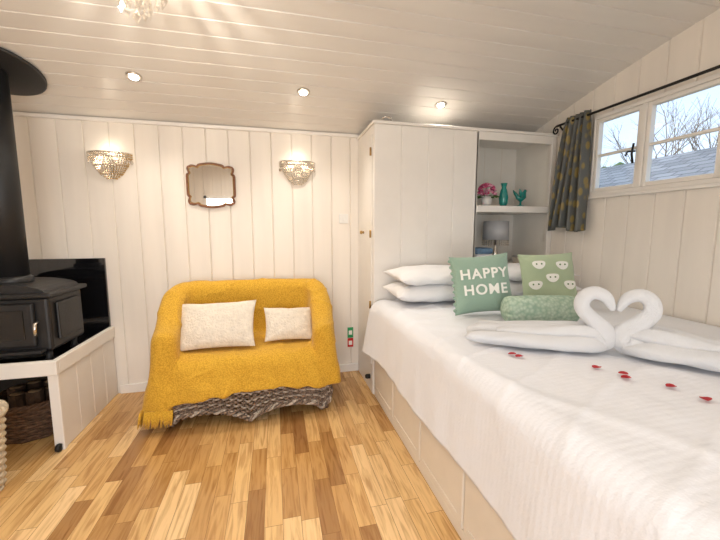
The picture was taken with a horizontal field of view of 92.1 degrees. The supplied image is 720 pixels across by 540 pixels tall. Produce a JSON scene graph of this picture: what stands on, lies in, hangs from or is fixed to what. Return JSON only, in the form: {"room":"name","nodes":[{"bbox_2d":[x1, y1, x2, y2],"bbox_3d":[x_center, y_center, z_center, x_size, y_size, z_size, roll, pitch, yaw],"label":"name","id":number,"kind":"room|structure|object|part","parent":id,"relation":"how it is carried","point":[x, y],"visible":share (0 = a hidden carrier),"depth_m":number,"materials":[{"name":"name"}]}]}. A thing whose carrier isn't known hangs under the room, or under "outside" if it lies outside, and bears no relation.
{"room":"cabin bedroom","nodes":[
{"label":"cabin bedroom","id":0,"kind":"room"},
{"bbox_2d":[13,116,357,392],"bbox_3d":[-0.852,-0.113,3.078,5.000,2.220,0.070,-2,7,-14],"label":"wall","id":1,"kind":"structure","parent":0,"point":[151,241],"depth_m":2.87,"materials":[{"name":"beige paint"}]},
{"bbox_2d":[86,150,132,179],"bbox_3d":[-1.919,-0.798,2.647,0.315,0.202,0.105,-2,7,-14],"label":"wall sconce","id":2,"kind":"object","parent":1,"relation":"attached to","point":[110,160],"visible":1,"depth_m":2.64,"materials":[{"name":"silver metal"}]},
{"bbox_2d":[13,112,358,137],"bbox_3d":[-1.642,-1.153,2.716,3.350,0.028,0.022,-2,7,-14],"label":"trim","id":3,"kind":"structure","parent":1,"relation":"attached to","point":[21,114],"depth_m":2.75,"materials":[{"name":"white paint"}]},
{"bbox_2d":[186,162,235,207],"bbox_3d":[-1.228,-0.698,2.867,0.382,0.372,0.021,-2,7,-14],"label":"wall mirror","id":4,"kind":"object","parent":1,"relation":"attached to","point":[208,184],"visible":1,"depth_m":2.86,"materials":[{"name":"brown mirror"}]},
{"bbox_2d":[120,363,357,393],"bbox_3d":[-1.002,0.962,3.119,2.028,0.075,0.018,-2,7,-14],"label":"baseboard","id":5,"kind":"structure","parent":1,"relation":"attached to","point":[134,387],"depth_m":2.91,"materials":[{"name":"white paint"}]},
{"bbox_2d":[279,160,314,185],"bbox_3d":[-0.534,-0.831,2.982,0.315,0.202,0.105,-2,7,-14],"label":"wall sconce","id":6,"kind":"object","parent":1,"relation":"attached to","point":[297,168],"visible":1,"depth_m":2.97,"materials":[{"name":"glass"}]},
{"bbox_2d":[339,214,347,222],"bbox_3d":[-0.149,-0.468,3.163,0.085,0.085,0.016,-2,7,-14],"label":"light switch","id":7,"kind":"object","parent":1,"relation":"attached to","point":[343,218],"visible":1,"depth_m":3.16,"materials":[{"name":"white plastic"}]},
{"bbox_2d":[347,327,352,346],"bbox_3d":[-0.092,0.640,3.310,0.055,0.190,0.007,-2,7,-14],"label":"safety sign","id":8,"kind":"object","parent":1,"relation":"attached to","point":[349,329],"visible":1,"depth_m":3.31,"materials":[{"name":"green plastic"}]},
{"bbox_2d":[0,370,461,539],"bbox_3d":[-0.292,1.277,0.930,5.000,0.050,4.650,-2,7,-14],"label":"floor","id":9,"kind":"structure","parent":0,"point":[342,470],"depth_m":1.87,"materials":[{"name":"brown wood"}]},
{"bbox_2d":[0,399,8,491],"bbox_3d":[-2.008,0.936,1.728,0.397,0.440,0.398,2,7,16],"label":"wicker basket","id":10,"kind":"object","parent":9,"relation":"on","point":[4,406],"visible":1,"depth_m":1.81,"materials":[{"name":"beige wicker"}]},
{"bbox_2d":[0,378,53,444],"bbox_3d":[-2.219,0.932,2.381,0.506,0.299,0.508,-6,9,-44],"label":"basket","id":11,"kind":"object","parent":9,"relation":"on","point":[28,416],"visible":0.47,"depth_m":2.23,"materials":[{"name":"brown wicker"}]},
{"bbox_2d":[0,326,117,451],"bbox_3d":[-2.534,0.803,2.313,1.302,0.575,0.806,-2,7,-14],"label":"stand","id":12,"kind":"object","parent":9,"relation":"on","point":[82,379],"visible":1,"depth_m":2.30,"materials":[{"name":"white paint"}]},
{"bbox_2d":[0,47,86,359],"bbox_3d":[-2.229,-0.357,2.171,0.630,1.850,0.508,-2,7,-14],"label":"wood stove","id":13,"kind":"object","parent":12,"relation":"on","point":[39,315],"visible":0.99,"depth_m":2.13,"materials":[{"name":"black metal"}]},
{"bbox_3d":[-2.180,0.338,2.048,0.330,0.180,0.010,-2,7,-14],"label":"door glass","id":14,"kind":"part","parent":13,"relation":"part of","materials":[{"name":"black glass"}]},
{"bbox_3d":[-2.183,0.341,2.060,0.430,0.270,0.025,-2,7,-14],"label":"door frame","id":15,"kind":"part","parent":13,"relation":"part of","materials":[{"name":"black metal"}]},
{"bbox_3d":[-1.947,0.349,2.087,0.020,0.090,0.053,-2,7,-14],"label":"handle","id":16,"kind":"part","parent":13,"relation":"part of","materials":[{"name":"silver metal"}]},
{"bbox_3d":[-2.231,0.098,2.230,0.540,0.055,0.380,-2,7,-14],"label":"lid","id":17,"kind":"part","parent":13,"relation":"part of","materials":[{"name":"black metal"}]},
{"bbox_3d":[-2.229,0.141,2.230,0.630,0.030,0.430,-2,7,-14],"label":"plate","id":18,"kind":"part","parent":13,"relation":"part of","materials":[{"name":"black metal"}]},
{"bbox_3d":[-1.969,0.533,2.200,0.056,0.075,0.053,-2,7,-14],"label":"leg","id":19,"kind":"part","parent":13,"relation":"part of","materials":[{"name":"black metal"}]},
{"bbox_3d":[-1.945,0.306,2.324,0.018,0.240,0.260,-2,7,-14],"label":"door","id":20,"kind":"part","parent":13,"relation":"part of","materials":[{"name":"black metal"}]},
{"bbox_3d":[-2.035,0.502,2.470,0.056,0.075,0.053,-2,7,-14],"label":"leg","id":21,"kind":"part","parent":13,"relation":"part of","materials":[{"name":"black metal"}]},
{"bbox_3d":[-1.853,0.862,2.126,0.054,0.500,0.030,-2,7,-14],"label":"corner post","id":22,"kind":"part","parent":12,"relation":"part of","materials":[{"name":"white paint"}]},
{"bbox_2d":[29,258,110,333],"bbox_3d":[-2.617,0.221,2.627,1.240,0.600,0.022,-2,7,-14],"label":"shield","id":23,"kind":"object","parent":12,"relation":"on","point":[92,272],"visible":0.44,"depth_m":2.73,"materials":[{"name":"black glass"}]},
{"bbox_2d":[137,278,340,429],"bbox_3d":[-0.869,0.570,2.717,1.417,0.946,0.828,-2,7,-14],"label":"loveseat","id":24,"kind":"object","parent":9,"relation":"on","point":[177,378],"visible":0.92,"depth_m":2.45,"materials":[{"name":"yellow fabric"}]},
{"bbox_2d":[180,300,255,350],"bbox_3d":[-1.048,0.401,2.546,0.561,0.319,0.229,-1,7,-8],"label":"cushion","id":25,"kind":"object","parent":24,"relation":"on","point":[212,325],"visible":0.94,"depth_m":2.49,"materials":[{"name":"beige fabric"}]},
{"bbox_2d":[173,385,330,416],"bbox_3d":[-0.837,0.905,2.690,1.235,0.202,0.581,-2,7,-14],"label":"blanket","id":26,"kind":"object","parent":24,"relation":"attached to","point":[292,398],"depth_m":2.42,"materials":[{"name":"grey fabric"}]},
{"bbox_2d":[264,307,311,341],"bbox_3d":[-0.552,0.419,2.711,0.394,0.251,0.179,-3,7,-21],"label":"cushion","id":27,"kind":"object","parent":24,"relation":"on","point":[281,323],"visible":0.93,"depth_m":2.66,"materials":[{"name":"beige fabric"}]},
{"bbox_2d":[357,116,558,393],"bbox_3d":[0.829,-0.113,3.160,1.692,2.201,0.564,-2,7,-14],"label":"tall cabinet","id":28,"kind":"object","parent":9,"relation":"on","point":[419,183],"visible":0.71,"depth_m":2.83,"materials":[{"name":"white paint"}]},
{"bbox_3d":[0.842,-1.168,3.053,1.660,0.022,0.538,-2,7,-14],"label":"panel","id":29,"kind":"part","parent":28,"relation":"part of","materials":[{"name":"white paint"}]},
{"bbox_2d":[475,247,492,256],"bbox_3d":[1.061,-0.123,3.106,0.170,0.152,0.200,-2,7,-14],"label":"folded blankets","id":30,"kind":"object","parent":28,"relation":"on","point":[479,251],"visible":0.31,"depth_m":3.01,"materials":[{"name":"blue fabric"}]},
{"bbox_2d":[477,183,499,204],"bbox_3d":[1.115,-0.663,3.057,0.240,0.206,0.240,-2,7,-14],"label":"flower vase","id":31,"kind":"object","parent":28,"relation":"on","point":[486,200],"visible":0.98,"depth_m":3.02,"materials":[{"name":"white plastic"}]},
{"bbox_3d":[1.115,-0.603,3.064,0.090,0.085,0.090,-2,7,-14],"label":"pot","id":32,"kind":"part","parent":31,"relation":"part of","materials":[{"name":"white ceramic"}]},
{"bbox_2d":[482,221,508,254],"bbox_3d":[1.256,-0.257,3.221,0.236,0.390,0.235,-2,7,-14],"label":"table lamp","id":33,"kind":"object","parent":28,"relation":"on","point":[492,230],"visible":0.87,"depth_m":3.12,"materials":[{"name":"grey fabric"}]},
{"bbox_3d":[1.256,-0.366,3.208,0.230,0.170,0.230,-2,7,-14],"label":"lamp shade","id":34,"kind":"part","parent":33,"relation":"part of","materials":[{"name":"grey fabric"}]},
{"bbox_2d":[499,183,507,205],"bbox_3d":[1.277,-0.666,3.086,0.080,0.205,0.080,-2,7,-14],"label":"vase","id":35,"kind":"object","parent":28,"relation":"on","point":[503,200],"visible":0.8,"depth_m":3.06,"materials":[{"name":"teal ceramic"}]},
{"bbox_2d":[476,205,549,214],"bbox_3d":[1.273,-0.550,3.220,0.738,0.055,0.505,-2,7,-14],"label":"shelf","id":36,"kind":"object","parent":28,"relation":"attached to","point":[480,209],"depth_m":3.00,"materials":[{"name":"white paint"}]},
{"bbox_2d":[512,255,518,262],"bbox_3d":[1.496,-0.098,3.205,0.130,0.079,0.110,-2,7,-14],"label":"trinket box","id":37,"kind":"object","parent":28,"relation":"on","point":[515,257],"visible":0.23,"depth_m":3.20,"materials":[{"name":"grey"}]},
{"bbox_2d":[513,189,526,205],"bbox_3d":[1.458,-0.649,3.143,0.122,0.158,0.106,-2,7,-14],"label":"bird figurine","id":38,"kind":"object","parent":28,"relation":"on","point":[522,195],"visible":0.84,"depth_m":3.12,"materials":[{"name":"teal ceramic"}]},
{"bbox_2d":[362,299,719,539],"bbox_3d":[1.143,0.731,1.819,1.742,0.827,2.393,-2,7,-14],"label":"bed","id":39,"kind":"object","parent":9,"relation":"on","point":[540,444],"visible":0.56,"depth_m":1.15,"materials":[{"name":"white fabric"}]},
{"bbox_3d":[0.180,0.781,2.590,0.023,0.445,0.450,-2,7,-14],"label":"panel","id":40,"kind":"part","parent":39,"relation":"part of","materials":[{"name":"beige paint"}]},
{"bbox_3d":[0.277,1.007,2.163,0.005,0.004,0.370,-2,7,-14],"label":"drawer moulding","id":41,"kind":"part","parent":39,"relation":"part of","materials":[{"name":"beige paint"}]},
{"bbox_3d":[0.289,0.832,2.146,0.023,0.445,0.450,-2,7,-14],"label":"panel","id":42,"kind":"part","parent":39,"relation":"part of","materials":[{"name":"beige paint"}]},
{"bbox_2d":[383,265,453,285],"bbox_3d":[0.541,0.035,2.613,0.653,0.140,0.411,-2,7,-14],"label":"bed pillow","id":43,"kind":"object","parent":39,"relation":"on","point":[419,275],"visible":0.66,"depth_m":2.46,"materials":[{"name":"white fabric"}]},
{"bbox_2d":[382,282,454,301],"bbox_3d":[0.534,0.149,2.614,0.667,0.160,0.411,-2,7,-14],"label":"bed pillow","id":44,"kind":"object","parent":39,"relation":"on","point":[404,292],"depth_m":2.44,"materials":[{"name":"white fabric"}]},
{"bbox_3d":[0.386,1.058,1.719,0.005,0.004,0.370,-2,7,-14],"label":"drawer moulding","id":45,"kind":"part","parent":39,"relation":"part of","materials":[{"name":"beige paint"}]},
{"bbox_3d":[0.398,0.883,1.702,0.023,0.445,0.450,-2,7,-14],"label":"panel","id":46,"kind":"part","parent":39,"relation":"part of","materials":[{"name":"beige paint"}]},
{"bbox_2d":[448,253,511,315],"bbox_3d":[0.758,0.087,2.172,0.407,0.389,0.176,0,7,3],"label":"cushion","id":47,"kind":"object","parent":39,"relation":"on","point":[481,284],"visible":0.98,"depth_m":2.12,"materials":[{"name":"green fabric"}]},
{"bbox_3d":[0.507,0.935,1.258,0.023,0.445,0.450,-2,7,-14],"label":"panel","id":48,"kind":"part","parent":39,"relation":"part of","materials":[{"name":"beige paint"}]},
{"bbox_2d":[500,295,579,320],"bbox_3d":[1.025,0.224,1.977,0.414,0.161,0.161,0,7,-2],"label":"bolster cushion","id":49,"kind":"object","parent":39,"relation":"on","point":[525,307],"visible":0.73,"depth_m":1.91,"materials":[{"name":"green fabric"}]},
{"bbox_2d":[465,286,615,352],"bbox_3d":[0.817,0.201,1.604,0.615,0.288,0.279,2,7,20],"label":"swan","id":50,"kind":"object","parent":39,"relation":"on","point":[596,334],"visible":1,"depth_m":1.49,"materials":[{"name":"white fabric"}]},
{"bbox_2d":[508,263,579,280],"bbox_3d":[1.348,0.012,2.808,0.653,0.137,0.411,-2,7,-14],"label":"bed pillow","id":51,"kind":"object","parent":39,"relation":"on","point":[514,271],"visible":0.19,"depth_m":2.63,"materials":[{"name":"white fabric"}]},
{"bbox_2d":[509,280,581,295],"bbox_3d":[1.360,0.128,2.814,0.667,0.162,0.411,-2,7,-14],"label":"bed pillow","id":52,"kind":"object","parent":39,"relation":"on","point":[516,287],"depth_m":2.60,"materials":[{"name":"fabric"}]},
{"bbox_2d":[517,252,576,296],"bbox_3d":[1.309,0.054,2.419,0.390,0.351,0.188,1,7,8],"label":"patterned cushion","id":53,"kind":"object","parent":39,"relation":"on","point":[553,274],"visible":0.81,"depth_m":2.37,"materials":[{"name":"green fabric"}]},
{"bbox_2d":[508,352,711,400],"bbox_3d":[0.888,0.374,1.308,0.619,0.015,0.096,6,9,41],"label":"rose petals","id":54,"kind":"object","parent":39,"relation":"on","point":[516,355],"visible":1,"depth_m":1.24,"materials":[{"name":"red plant"}]},
{"bbox_2d":[613,289,719,371],"bbox_3d":[1.355,0.230,1.364,0.618,0.288,0.279,3,7,25],"label":"swan","id":55,"kind":"object","parent":39,"relation":"on","point":[638,336],"visible":0.99,"depth_m":1.38,"materials":[{"name":"white fabric"}]},
{"bbox_2d":[0,0,719,134],"bbox_3d":[-0.292,-1.213,0.643,5.000,0.560,4.650,-2,7,-14],"label":"ceiling","id":56,"kind":"structure","parent":0,"point":[515,65],"depth_m":2.14,"materials":[{"name":"paint"}]},
{"bbox_2d":[125,71,141,81],"bbox_3d":[-1.456,-1.246,2.235,0.096,0.032,0.093,-2,7,-14],"label":"recessed light","id":57,"kind":"object","parent":56,"relation":"in","point":[134,76],"depth_m":2.22,"materials":[{"name":"white glass"}]},
{"bbox_2d":[297,87,309,95],"bbox_3d":[-0.407,-1.275,2.489,0.096,0.032,0.093,-2,7,-14],"label":"recessed light","id":58,"kind":"object","parent":56,"relation":"in","point":[302,91],"depth_m":2.48,"materials":[{"name":"white glass"}]},
{"bbox_2d":[435,101,446,108],"bbox_3d":[0.638,-1.304,2.742,0.096,0.032,0.093,-2,7,-14],"label":"recessed light","id":59,"kind":"object","parent":56,"relation":"in","point":[441,104],"depth_m":2.73,"materials":[{"name":"white glass"}]},
{"bbox_2d":[535,9,719,326],"bbox_3d":[2.170,-0.165,1.368,0.070,2.714,4.650,-2,7,-14],"label":"wall","id":60,"kind":"structure","parent":0,"point":[664,244],"depth_m":2.23,"materials":[{"name":"beige paint"}]},
{"bbox_2d":[547,109,591,231],"bbox_3d":[1.691,-0.769,2.804,0.094,0.916,0.351,-2,7,-14],"label":"curtain","id":61,"kind":"object","parent":60,"relation":"attached to","point":[569,199],"visible":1,"depth_m":2.76,"materials":[{"name":"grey fabric"}]},
{"bbox_2d":[553,65,719,134],"bbox_3d":[1.877,-1.089,2.146,0.084,0.075,1.696,-2,7,-14],"label":"curtain rod","id":62,"kind":"object","parent":60,"relation":"attached to","point":[718,66],"depth_m":2.21,"materials":[{"name":"black metal"}]},
{"bbox_2d":[588,182,719,198],"bbox_3d":[1.934,-0.491,2.083,0.035,0.022,1.325,-2,7,-14],"label":"sill","id":63,"kind":"structure","parent":60,"relation":"attached to","point":[717,184],"depth_m":2.19,"materials":[{"name":"white paint"}]},
{"bbox_2d":[589,72,719,192],"bbox_3d":[1.966,-0.812,2.054,0.070,0.567,1.285,-2,7,-14],"label":"window","id":64,"kind":"structure","parent":60,"relation":"in","point":[715,76],"depth_m":2.29,"materials":[{"name":"white paint"}]},
{"bbox_3d":[1.815,-0.869,2.669,0.070,0.539,0.015,-2,7,-14],"label":"mullion","id":65,"kind":"part","parent":64,"relation":"part of","materials":[{"name":"white wood"}]},
{"bbox_3d":[1.815,-0.866,2.646,0.042,0.537,0.025,-2,7,-14],"label":"sash","id":66,"kind":"part","parent":64,"relation":"part of","materials":[{"name":"white wood"}]},
{"bbox_3d":[1.852,-0.596,2.523,0.042,0.028,0.291,-2,7,-14],"label":"sash","id":67,"kind":"part","parent":64,"relation":"part of","materials":[{"name":"white wood"}]},
{"bbox_2d":[598,146,635,156],"bbox_3d":[1.852,-0.849,2.494,0.030,0.018,0.291,-2,7,-14],"label":"bar","id":68,"kind":"object","parent":64,"relation":"attached to","point":[625,149],"visible":0.79,"depth_m":2.49,"materials":[{"name":"white paint"}]},
{"bbox_3d":[1.852,-1.103,2.464,0.042,0.025,0.291,-2,7,-14],"label":"sash","id":69,"kind":"part","parent":64,"relation":"part of","materials":[{"name":"white wood"}]},
{"bbox_2d":[630,143,634,162],"bbox_3d":[1.842,-0.788,2.345,0.029,0.133,0.014,-2,7,-14],"label":"window latch","id":70,"kind":"object","parent":64,"relation":"attached to","point":[633,144],"depth_m":2.34,"materials":[{"name":"black metal"}]},
{"bbox_3d":[1.889,-0.831,2.341,0.042,0.537,0.025,-2,7,-14],"label":"sash","id":71,"kind":"part","parent":64,"relation":"part of","materials":[{"name":"white wood"}]},
{"bbox_3d":[1.902,-0.828,2.314,0.070,0.539,0.030,-2,7,-14],"label":"mullion","id":72,"kind":"part","parent":64,"relation":"part of","materials":[{"name":"white wood"}]},
{"bbox_3d":[1.903,-0.825,2.284,0.042,0.537,0.025,-2,7,-14],"label":"sash","id":73,"kind":"part","parent":64,"relation":"part of","materials":[{"name":"white wood"}]},
{"bbox_3d":[1.950,-0.550,2.122,0.042,0.028,0.371,-2,7,-14],"label":"sash","id":74,"kind":"part","parent":64,"relation":"part of","materials":[{"name":"white wood"}]},
{"bbox_3d":[1.950,-1.057,2.064,0.042,0.025,0.371,-2,7,-14],"label":"sash","id":75,"kind":"part","parent":64,"relation":"part of","materials":[{"name":"white wood"}]},
{"bbox_3d":[1.997,-0.780,1.902,0.042,0.537,0.025,-2,7,-14],"label":"sash","id":76,"kind":"part","parent":64,"relation":"part of","materials":[{"name":"white wood"}]},
{"bbox_2d":[589,177,719,195],"bbox_3d":[1.966,-0.516,2.088,0.070,0.028,1.285,-2,7,-14],"label":"frame","id":77,"kind":"object","parent":60,"relation":"attached to","point":[710,180],"visible":0.75,"depth_m":2.20,"materials":[{"name":"white paint"}]},
{"bbox_3d":[1.951,-0.802,2.093,0.004,0.489,0.373,-2,7,-14],"label":"glass","id":78,"kind":"object","parent":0,"visible":0},
{"bbox_2d":[650,127,718,145],"bbox_3d":[1.950,-0.802,2.093,0.030,0.018,0.371,-2,7,-14],"label":"bar","id":79,"kind":"object","parent":78,"relation":"attached to","point":[711,130],"visible":1,"depth_m":2.07,"materials":[{"name":"white paint"}]},
{"label":"outside","id":80,"kind":"structure","parent":0,"visible":0},
{"bbox_3d":[3.674,1.196,6.220,70.000,0.100,70.000,-2,7,-14],"label":"ground","id":81,"kind":"structure","parent":80,"visible":0},
{"bbox_2d":[599,147,716,187],"bbox_3d":[5.410,-0.187,4.414,3.400,3.060,12.000,-2,7,-14],"label":"outbuilding","id":82,"kind":"structure","parent":81,"relation":"on","point":[698,162],"depth_m":5.18,"materials":[{"name":"stone"}]},
{"bbox_2d":[604,95,718,163],"bbox_3d":[10.644,-2.878,11.888,4.510,6.712,3.685,2,7,19],"label":"bare tree","id":83,"kind":"object","parent":81,"relation":"on","point":[670,112],"visible":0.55,"depth_m":11.85,"materials":[{"name":"brown plant"}]},
{"bbox_2d":[671,97,719,152],"bbox_3d":[10.122,-1.961,8.834,3.163,5.587,3.426,2,7,16],"label":"bare tree","id":84,"kind":"object","parent":81,"relation":"on","point":[696,146],"visible":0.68,"depth_m":9.44,"materials":[{"name":"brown plant"}]}
]}

